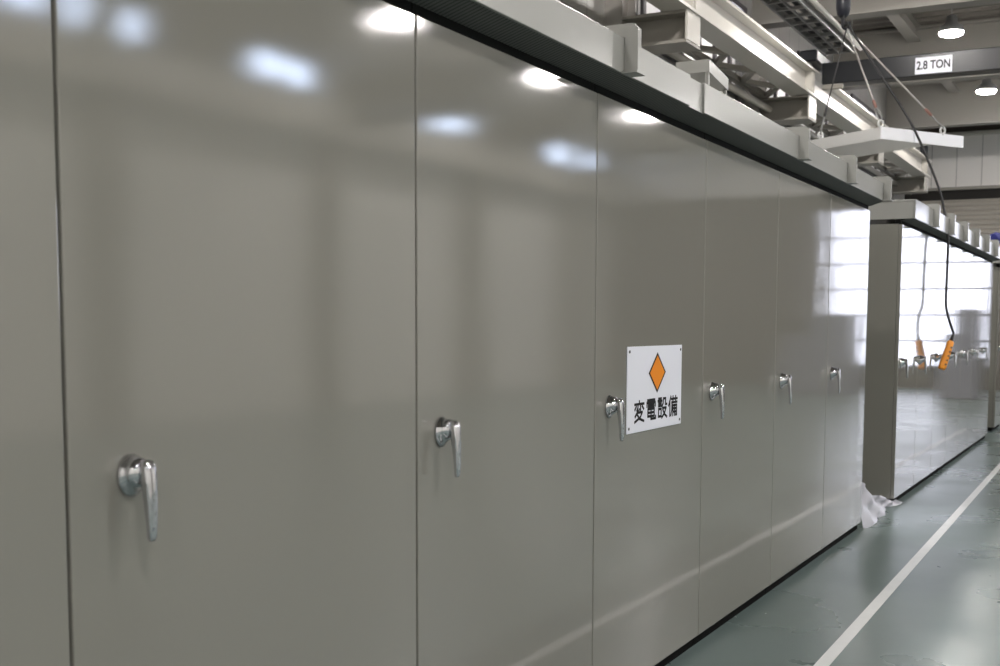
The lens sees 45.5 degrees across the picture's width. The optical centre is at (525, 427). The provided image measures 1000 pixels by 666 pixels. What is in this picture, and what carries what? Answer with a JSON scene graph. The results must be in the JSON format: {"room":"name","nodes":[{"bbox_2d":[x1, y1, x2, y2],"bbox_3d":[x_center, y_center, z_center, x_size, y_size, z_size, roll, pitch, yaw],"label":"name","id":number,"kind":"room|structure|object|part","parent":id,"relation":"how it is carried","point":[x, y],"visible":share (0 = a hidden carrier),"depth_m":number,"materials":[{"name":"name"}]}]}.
{"room":"factory floor","nodes":[
{"label":"factory floor","id":0,"kind":"room"},
{"bbox_2d":[558,0,904,199],"bbox_3d":[0.351,-2.996,11.981,0.200,6.900,38.000,3,6,27],"label":"wall","id":1,"kind":"structure","parent":0,"point":[592,9],"depth_m":19.00,"materials":[{"name":"metal"}]},
{"bbox_2d":[638,0,735,95],"bbox_3d":[2.176,-4.820,15.061,0.080,0.720,3.920,3,6,27],"label":"window","id":2,"kind":"structure","parent":1,"relation":"in","point":[644,7],"depth_m":14.22,"materials":[{"name":"white glass"}]},
{"bbox_2d":[729,0,746,13],"bbox_3d":[2.728,-5.582,16.066,0.080,0.470,1.520,3,6,27],"label":"window","id":3,"kind":"structure","parent":1,"relation":"in","point":[737,3],"depth_m":16.41,"materials":[{"name":"white glass"}]},
{"bbox_2d":[767,81,827,139],"bbox_3d":[4.418,-5.186,19.402,0.080,0.720,4.120,3,6,27],"label":"window","id":4,"kind":"structure","parent":1,"relation":"in","point":[779,93],"depth_m":18.67,"materials":[{"name":"white glass"}]},
{"bbox_2d":[844,132,882,175],"bbox_3d":[6.751,-5.567,23.921,0.080,0.720,4.120,3,6,27],"label":"window","id":5,"kind":"structure","parent":1,"relation":"in","point":[844,132],"depth_m":24.65,"materials":[{"name":"white"}]},
{"bbox_3d":[6.769,-5.566,23.912,0.040,0.720,4.120,3,6,27],"label":"frame","id":6,"kind":"part","parent":5,"relation":"part of","materials":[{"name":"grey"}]},
{"bbox_2d":[850,93,883,120],"bbox_3d":[6.937,-6.269,24.217,0.080,0.470,3.120,3,6,27],"label":"window","id":7,"kind":"structure","parent":1,"relation":"in","point":[852,95],"depth_m":23.77,"materials":[{"name":"white glass"}]},
{"bbox_2d":[665,424,999,665],"bbox_3d":[6.869,0.814,8.936,14.900,0.100,38.400,3,6,27],"label":"floor","id":8,"kind":"structure","parent":0,"point":[946,611],"depth_m":6.62,"materials":[{"name":"paint"}]},
{"bbox_2d":[0,0,69,665],"bbox_3d":[-1.710,0.127,1.988,1.412,2.387,1.216,3,6,27],"label":"switchgear cubicle","id":9,"kind":"object","parent":8,"relation":"on","point":[34,617],"visible":1,"depth_m":2.14,"materials":[{"name":"grey paint"}]},
{"bbox_2d":[407,0,892,205],"bbox_3d":[-0.001,-1.411,5.124,1.560,0.202,8.570,3,6,27],"label":"trim","id":10,"kind":"structure","parent":9,"relation":"on","point":[613,58],"depth_m":4.46,"materials":[{"name":"grey paint"}]},
{"bbox_2d":[676,59,727,94],"bbox_3d":[0.821,-1.583,5.526,0.160,0.174,0.280,3,6,27],"label":"roof cap","id":11,"kind":"object","parent":10,"relation":"on","point":[706,71],"visible":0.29,"depth_m":5.42,"materials":[{"name":"grey paint"}]},
{"bbox_3d":[0.822,-1.542,5.382,0.016,0.118,0.016,3,6,27],"label":"leg","id":12,"kind":"part","parent":11,"relation":"part of","materials":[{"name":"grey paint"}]},
{"bbox_2d":[51,0,415,665],"bbox_3d":[-1.152,0.036,3.068,1.412,2.387,1.216,3,6,27],"label":"switchgear cubicle","id":13,"kind":"object","parent":8,"relation":"on","point":[235,179],"visible":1,"depth_m":2.64,"materials":[{"name":"grey paint"}]},
{"bbox_3d":[-0.749,0.144,2.359,0.040,0.162,0.030,3,6,27],"label":"lever","id":14,"kind":"part","parent":13,"relation":"part of","materials":[{"name":"silver metal"}]},
{"bbox_2d":[411,2,596,665],"bbox_3d":[-0.594,-0.055,4.148,1.412,2.387,1.216,3,6,27],"label":"switchgear cubicle","id":15,"kind":"object","parent":8,"relation":"on","point":[506,136],"visible":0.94,"depth_m":3.73,"materials":[{"name":"grey paint"}]},
{"bbox_3d":[-0.205,0.061,3.413,0.040,0.162,0.030,3,6,27],"label":"lever","id":16,"kind":"part","parent":15,"relation":"part of","materials":[{"name":"silver metal"}]},
{"bbox_2d":[592,84,706,665],"bbox_3d":[-0.037,-0.146,5.228,1.412,2.387,1.216,3,6,27],"label":"switchgear cubicle","id":17,"kind":"object","parent":8,"relation":"on","point":[651,164],"visible":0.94,"depth_m":4.84,"materials":[{"name":"grey paint"}]},
{"bbox_3d":[0.353,-0.030,4.492,0.040,0.162,0.030,3,6,27],"label":"lever","id":18,"kind":"part","parent":17,"relation":"part of","materials":[{"name":"silver metal"}]},
{"bbox_2d":[626,345,681,434],"bbox_3d":[0.539,-0.166,4.928,0.006,0.343,0.620,3,6,27],"label":"warning sign","id":19,"kind":"object","parent":17,"relation":"attached to","point":[653,378],"visible":1,"depth_m":4.90,"materials":[{"name":"white plastic"}]},
{"bbox_2d":[604,0,700,54],"bbox_3d":[1.329,-2.472,12.705,0.925,5.740,0.440,3,6,27],"label":"steel column","id":20,"kind":"structure","parent":8,"relation":"on","point":[675,31],"depth_m":12.48,"materials":[{"name":"grey metal"}]},
{"bbox_3d":[1.738,-4.137,12.354,0.023,0.298,0.400,3,6,27],"label":"plate","id":21,"kind":"part","parent":20,"relation":"part of","materials":[{"name":"beige metal"}]},
{"bbox_2d":[693,133,778,645],"bbox_3d":[0.521,-0.237,6.308,1.412,2.387,1.216,3,6,27],"label":"switchgear cubicle","id":22,"kind":"object","parent":8,"relation":"on","point":[742,198],"visible":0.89,"depth_m":5.94,"materials":[{"name":"grey paint"}]},
{"bbox_3d":[0.910,-0.121,5.572,0.040,0.162,0.030,3,6,27],"label":"lever","id":23,"kind":"part","parent":22,"relation":"part of","materials":[{"name":"silver metal"}]},
{"bbox_2d":[735,61,741,102],"bbox_3d":[2.928,-2.732,16.598,0.086,5.600,0.090,3,6,27],"label":"conduit","id":24,"kind":"object","parent":8,"relation":"on","point":[737,98],"visible":0.02,"depth_m":16.39,"materials":[{"name":"silver metal"}]},
{"bbox_2d":[741,64,744,104],"bbox_3d":[3.005,-2.744,16.748,0.086,5.600,0.090,3,6,27],"label":"conduit","id":25,"kind":"object","parent":8,"relation":"on","point":[743,73],"visible":0.02,"depth_m":16.55,"materials":[{"name":"silver metal"}]},
{"bbox_2d":[745,24,816,124],"bbox_3d":[3.639,-2.849,17.180,0.925,5.740,0.440,3,6,27],"label":"steel column","id":26,"kind":"structure","parent":8,"relation":"on","point":[797,109],"depth_m":16.94,"materials":[{"name":"grey metal"}]},
{"bbox_2d":[645,0,931,178],"bbox_3d":[3.813,-4.989,16.571,0.300,0.688,21.600,3,6,27],"label":"girder","id":27,"kind":"object","parent":26,"relation":"on","point":[723,24],"visible":0.7,"depth_m":15.40,"materials":[{"name":"beige metal"}]},
{"bbox_2d":[683,45,779,97],"bbox_3d":[2.482,-4.524,14.786,0.440,0.080,4.584,3,6,27],"label":"girder bracing","id":28,"kind":"object","parent":27,"relation":"attached to","point":[752,86],"visible":0.57,"depth_m":15.29,"materials":[{"name":"beige metal"}]},
{"bbox_2d":[803,115,843,136],"bbox_3d":[4.793,-4.901,19.261,0.440,0.080,4.584,3,6,27],"label":"girder bracing","id":29,"kind":"object","parent":27,"relation":"attached to","point":[816,126],"visible":0.32,"depth_m":19.49,"materials":[{"name":"beige metal"}]},
{"bbox_2d":[873,158,907,177],"bbox_3d":[7.103,-5.278,23.735,0.440,0.080,4.584,3,6,27],"label":"girder bracing","id":30,"kind":"object","parent":27,"relation":"attached to","point":[890,170],"visible":0.43,"depth_m":24.83,"materials":[{"name":"beige metal"}]},
{"bbox_2d":[800,47,999,90],"bbox_3d":[9.944,-4.794,14.212,13.230,0.530,0.840,3,6,27],"label":"crane","id":31,"kind":"object","parent":27,"relation":"on","point":[981,61],"visible":0.96,"depth_m":16.46,"materials":[{"name":"black paint"}]},
{"bbox_3d":[5.576,-4.952,16.279,0.485,0.225,0.006,3,6,27],"label":"capacity plate","id":32,"kind":"part","parent":31,"relation":"part of","materials":[{"name":"white"}]},
{"bbox_2d":[666,53,911,194],"bbox_3d":[5.127,-4.825,20.252,0.100,0.095,16.700,3,6,27],"label":"horizontal pipe","id":33,"kind":"object","parent":26,"relation":"attached to","point":[679,57],"visible":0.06,"depth_m":16.27,"materials":[{"name":"beige metal"}]},
{"bbox_3d":[4.048,-4.514,16.828,0.023,0.298,0.400,3,6,27],"label":"plate","id":34,"kind":"part","parent":26,"relation":"part of","materials":[{"name":"beige metal"}]},
{"bbox_2d":[765,165,830,593],"bbox_3d":[1.079,-0.329,7.388,1.412,2.387,1.216,3,6,27],"label":"switchgear cubicle","id":35,"kind":"object","parent":8,"relation":"on","point":[804,206],"visible":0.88,"depth_m":7.03,"materials":[{"name":"grey paint"}]},
{"bbox_3d":[1.468,-0.212,6.652,0.040,0.162,0.030,3,6,27],"label":"lever","id":36,"kind":"part","parent":35,"relation":"part of","materials":[{"name":"silver metal"}]},
{"bbox_2d":[818,189,869,556],"bbox_3d":[1.636,-0.419,8.468,1.412,2.387,1.216,3,6,27],"label":"switchgear cubicle","id":37,"kind":"object","parent":8,"relation":"on","point":[849,218],"visible":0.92,"depth_m":8.12,"materials":[{"name":"grey paint"}]},
{"bbox_3d":[2.026,-0.303,7.732,0.040,0.162,0.030,3,6,27],"label":"lever","id":38,"kind":"part","parent":37,"relation":"part of","materials":[{"name":"silver metal"}]},
{"bbox_2d":[828,91,883,166],"bbox_3d":[5.950,-3.226,21.654,0.925,5.740,0.440,3,6,27],"label":"steel column","id":39,"kind":"structure","parent":8,"relation":"on","point":[874,159],"depth_m":21.39,"materials":[{"name":"grey metal"}]},
{"bbox_3d":[6.359,-4.891,21.303,0.023,0.298,0.400,3,6,27],"label":"plate","id":40,"kind":"part","parent":39,"relation":"part of","materials":[{"name":"beige metal"}]},
{"bbox_2d":[861,482,903,528],"bbox_3d":[2.830,0.522,9.507,0.140,0.335,1.550,3,6,27],"label":"plastic film","id":41,"kind":"object","parent":8,"relation":"on","point":[873,507],"visible":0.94,"depth_m":9.16,"materials":[{"name":"white"}]},
{"bbox_2d":[862,219,921,500],"bbox_3d":[2.741,-0.600,10.607,1.412,2.387,0.972,3,6,27],"label":"switchgear cubicle","id":42,"kind":"object","parent":8,"relation":"on","point":[894,262],"visible":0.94,"depth_m":9.98,"materials":[{"name":"grey paint"}]},
{"bbox_3d":[3.300,-0.571,10.321,0.030,2.278,0.967,3,6,27],"label":"door","id":43,"kind":"part","parent":42,"relation":"part of","materials":[{"name":"grey paint"}]},
{"bbox_3d":[3.186,-0.492,9.980,0.040,0.162,0.030,3,6,27],"label":"lever","id":44,"kind":"part","parent":42,"relation":"part of","materials":[{"name":"silver metal"}]},
{"bbox_2d":[868,199,999,260],"bbox_3d":[4.118,-2.090,13.100,1.560,0.217,6.875,3,6,27],"label":"roof","id":45,"kind":"structure","parent":42,"relation":"on","point":[926,217],"depth_m":11.02,"materials":[{"name":"grey paint"}]},
{"bbox_2d":[990,232,999,243],"bbox_3d":[6.022,-2.414,15.252,0.179,0.163,0.500,3,6,27],"label":"cloth bundle","id":46,"kind":"object","parent":45,"relation":"on","point":[994,236],"visible":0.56,"depth_m":15.05,"materials":[{"name":"blue fabric"}]},
{"bbox_2d":[883,160,927,199],"bbox_3d":[8.260,-3.603,26.129,0.925,5.740,0.440,3,6,27],"label":"steel column","id":47,"kind":"structure","parent":8,"relation":"on","point":[911,184],"depth_m":25.88,"materials":[{"name":"grey metal"}]},
{"bbox_3d":[8.669,-5.268,25.777,0.023,0.298,0.400,3,6,27],"label":"plate","id":48,"kind":"part","parent":47,"relation":"part of","materials":[{"name":"beige metal"}]},
{"bbox_2d":[813,463,999,665],"bbox_3d":[3.348,0.710,9.335,0.065,0.002,17.502,3,6,26],"label":"floor marking","id":49,"kind":"object","parent":8,"relation":"on","point":[830,655],"depth_m":6.84,"materials":[{"name":"white paint"}]},
{"bbox_2d":[910,229,937,490],"bbox_3d":[3.187,-0.673,11.471,1.412,2.387,0.972,3,6,27],"label":"switchgear cubicle","id":50,"kind":"object","parent":8,"relation":"on","point":[929,242],"visible":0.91,"depth_m":11.14,"materials":[{"name":"grey paint"}]},
{"bbox_3d":[3.632,-0.565,10.844,0.040,0.162,0.030,3,6,27],"label":"lever","id":51,"kind":"part","parent":50,"relation":"part of","materials":[{"name":"silver metal"}]},
{"bbox_2d":[927,236,951,478],"bbox_3d":[3.633,-0.746,12.335,1.412,2.387,0.972,3,6,27],"label":"switchgear cubicle","id":52,"kind":"object","parent":8,"relation":"on","point":[940,377],"visible":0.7,"depth_m":11.96,"materials":[{"name":"grey paint"}]},
{"bbox_2d":[942,243,964,467],"bbox_3d":[4.079,-0.818,13.199,1.412,2.387,0.972,3,6,27],"label":"switchgear cubicle","id":53,"kind":"object","parent":8,"relation":"on","point":[957,270],"visible":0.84,"depth_m":12.89,"materials":[{"name":"grey paint"}]},
{"bbox_2d":[955,248,974,458],"bbox_3d":[4.525,-0.891,14.063,1.412,2.387,0.972,3,6,27],"label":"switchgear cubicle","id":54,"kind":"object","parent":8,"relation":"on","point":[969,257],"visible":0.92,"depth_m":13.73,"materials":[{"name":"grey paint"}]},
{"bbox_2d":[966,253,984,450],"bbox_3d":[4.971,-0.964,14.927,1.412,2.387,0.972,3,6,27],"label":"switchgear cubicle","id":55,"kind":"object","parent":8,"relation":"on","point":[979,260],"visible":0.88,"depth_m":14.60,"materials":[{"name":"grey paint"}]},
{"bbox_2d":[976,257,992,443],"bbox_3d":[5.418,-1.037,15.791,1.412,2.387,0.972,3,6,27],"label":"switchgear cubicle","id":56,"kind":"object","parent":8,"relation":"on","point":[988,274],"visible":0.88,"depth_m":15.46,"materials":[{"name":"grey paint"}]},
{"bbox_2d":[987,263,999,430],"bbox_3d":[6.386,-1.200,17.732,1.412,2.387,0.972,3,6,27],"label":"switchgear cubicle","id":57,"kind":"object","parent":8,"relation":"on","point":[993,420],"visible":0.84,"depth_m":17.06,"materials":[{"name":"grey paint"}]},
{"bbox_3d":[6.945,-1.171,17.445,0.030,2.278,0.967,3,6,27],"label":"door","id":58,"kind":"part","parent":57,"relation":"part of","materials":[{"name":"grey paint"}]},
{"bbox_2d":[830,3,999,33],"bbox_3d":[6.921,-5.954,8.384,14.900,0.080,38.080,3,6,27],"label":"ceiling","id":59,"kind":"structure","parent":0,"point":[992,10],"depth_m":20.25,"materials":[{"name":"grey metal"}]},
{"bbox_2d":[760,0,854,56],"bbox_3d":[3.263,-5.956,15.137,0.479,1.080,6.700,3,6,27],"label":"cable tray","id":60,"kind":"object","parent":59,"relation":"hanging from","point":[816,39],"visible":0.94,"depth_m":16.51,"materials":[{"name":"silver metal"}]},
{"bbox_3d":[3.261,-5.443,15.181,0.025,0.030,6.700,3,6,27],"label":"rail","id":61,"kind":"part","parent":60,"relation":"part of","materials":[{"name":"silver metal"}]},
{"bbox_3d":[3.446,-5.458,15.085,0.030,0.100,6.700,3,6,27],"label":"rail","id":62,"kind":"part","parent":60,"relation":"part of","materials":[{"name":"silver metal"}]},
{"bbox_2d":[808,0,862,50],"bbox_3d":[3.308,-5.449,14.620,0.070,0.067,7.750,3,6,27],"label":"conduit pipe","id":63,"kind":"object","parent":60,"relation":"attached to","point":[815,3],"visible":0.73,"depth_m":16.32,"materials":[{"name":"beige metal"}]},
{"bbox_2d":[836,0,850,29],"bbox_3d":[3.246,-5.133,12.055,0.154,2.187,0.150,3,6,27],"label":"hook block","id":64,"kind":"object","parent":59,"relation":"hanging from","point":[843,7],"visible":1,"depth_m":12.08,"materials":[{"name":"black metal"}]},
{"bbox_2d":[820,30,846,133],"bbox_3d":[3.158,-3.547,12.220,0.248,1.056,0.064,1,5,9],"label":"sling","id":65,"kind":"object","parent":64,"relation":"hanging from","point":[826,107],"visible":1,"depth_m":12.22,"materials":[{"name":"grey metal"}]},
{"bbox_2d":[847,28,882,121],"bbox_3d":[3.350,-3.516,11.841,0.065,1.058,0.706,-1,5,-17],"label":"sling","id":66,"kind":"object","parent":64,"relation":"hanging from","point":[873,100],"visible":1,"depth_m":11.77,"materials":[{"name":"grey metal"}]},
{"bbox_2d":[810,119,963,156],"bbox_3d":[3.631,-2.958,12.347,1.170,0.193,1.258,-2,6,-29],"label":"roof panel","id":67,"kind":"object","parent":66,"relation":"hanging from","point":[882,139],"visible":0.94,"depth_m":11.93,"materials":[{"name":"grey paint"}]},
{"bbox_3d":[3.446,-2.862,12.263,0.710,0.015,1.238,-2,6,-29],"label":"panel plate","id":68,"kind":"part","parent":67,"relation":"part of","materials":[{"name":"grey paint"}]},
{"bbox_2d":[848,29,943,128],"bbox_3d":[3.735,-3.533,12.047,0.978,1.058,0.064,2,5,18],"label":"sling","id":69,"kind":"object","parent":64,"relation":"hanging from","point":[927,111],"visible":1,"depth_m":12.01,"materials":[{"name":"grey metal"}]},
{"bbox_2d":[752,0,999,28],"bbox_3d":[9.691,-5.888,13.799,14.460,0.940,0.300,3,6,27],"label":"roof beam","id":70,"kind":"structure","parent":59,"relation":"attached to","point":[860,9],"depth_m":16.32,"materials":[{"name":"grey metal"}]},
{"bbox_2d":[843,15,954,369],"bbox_3d":[3.700,-3.387,11.734,0.206,5.606,1.307,-4,6,-40],"label":"pendant","id":71,"kind":"object","parent":59,"relation":"hanging from","point":[943,363],"visible":0.95,"depth_m":11.50,"materials":[{"name":"orange plastic"}]},
{"bbox_2d":[887,13,920,42],"bbox_3d":[5.690,-6.665,18.649,0.200,0.270,4.730,3,6,27],"label":"roof beam","id":72,"kind":"structure","parent":59,"relation":"attached to","point":[906,24],"depth_m":20.01,"materials":[{"name":"grey metal"}]},
{"bbox_2d":[833,17,999,90],"bbox_3d":[12.001,-6.266,18.273,14.460,0.940,0.300,3,6,27],"label":"roof beam","id":73,"kind":"structure","parent":59,"relation":"attached to","point":[982,33],"depth_m":20.80,"materials":[{"name":"grey metal"}]},
{"bbox_2d":[885,78,999,129],"bbox_3d":[14.312,-6.643,22.748,14.460,0.940,0.300,3,6,27],"label":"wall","id":74,"kind":"structure","parent":59,"relation":"attached to","point":[965,107],"depth_m":25.48,"materials":[{"name":"grey paint"}]},
{"bbox_2d":[941,81,958,92],"bbox_3d":[8.001,-7.042,23.123,0.200,0.270,4.730,3,6,27],"label":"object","id":75,"kind":"structure","parent":59,"relation":"attached to","point":[950,86],"depth_m":24.69,"materials":[{"name":"grey paint"}]},
{"bbox_2d":[939,9,963,37],"bbox_3d":[6.587,-6.415,18.404,0.370,0.738,0.370,3,6,27],"label":"lamp","id":76,"kind":"object","parent":59,"relation":"hanging from","point":[951,28],"visible":0.99,"depth_m":18.33,"materials":[{"name":"silver metal"}]},
{"bbox_2d":[976,78,996,93],"bbox_3d":[8.885,-6.797,22.941,0.370,0.738,0.370,3,6,27],"label":"lamp","id":77,"kind":"object","parent":59,"relation":"hanging from","point":[986,87],"visible":0.82,"depth_m":22.86,"materials":[{"name":"silver metal"}]},
{"bbox_2d":[916,124,999,132],"bbox_3d":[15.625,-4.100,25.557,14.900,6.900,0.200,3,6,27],"label":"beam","id":78,"kind":"structure","parent":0,"point":[994,126],"depth_m":27.95,"materials":[{"name":"black metal"}]},
{"bbox_2d":[904,188,999,200],"bbox_3d":[11.071,-5.425,27.626,4.400,0.218,0.098,3,6,27],"label":"trim","id":79,"kind":"structure","parent":78,"relation":"attached to","point":[978,193],"depth_m":28.04,"materials":[{"name":"black metal"}]},
{"bbox_2d":[905,134,999,187],"bbox_3d":[15.561,-5.965,25.251,14.500,1.170,0.118,3,6,27],"label":"wall panel","id":80,"kind":"object","parent":78,"relation":"attached to","point":[977,163],"depth_m":27.86,"materials":[{"name":"white metal"}]},
{"bbox_2d":[920,198,999,246],"bbox_3d":[11.048,-3.108,27.804,4.200,4.492,0.035,3,6,27],"label":"door","id":81,"kind":"structure","parent":78,"relation":"in","point":[983,214],"depth_m":27.88,"materials":[{"name":"beige metal"}]},
{"bbox_2d":[928,185,999,191],"bbox_3d":[15.539,-5.344,25.270,14.500,0.068,0.198,3,6,27],"label":"trim","id":82,"kind":"structure","parent":78,"relation":"attached to","point":[987,186],"depth_m":27.86,"materials":[{"name":"beige metal"}]},
{"bbox_2d":[945,129,999,135],"bbox_3d":[15.523,-6.582,25.117,14.500,0.078,0.298,3,6,27],"label":"trim","id":83,"kind":"structure","parent":78,"relation":"attached to","point":[996,131],"depth_m":27.61,"materials":[{"name":"beige metal"}]}
]}

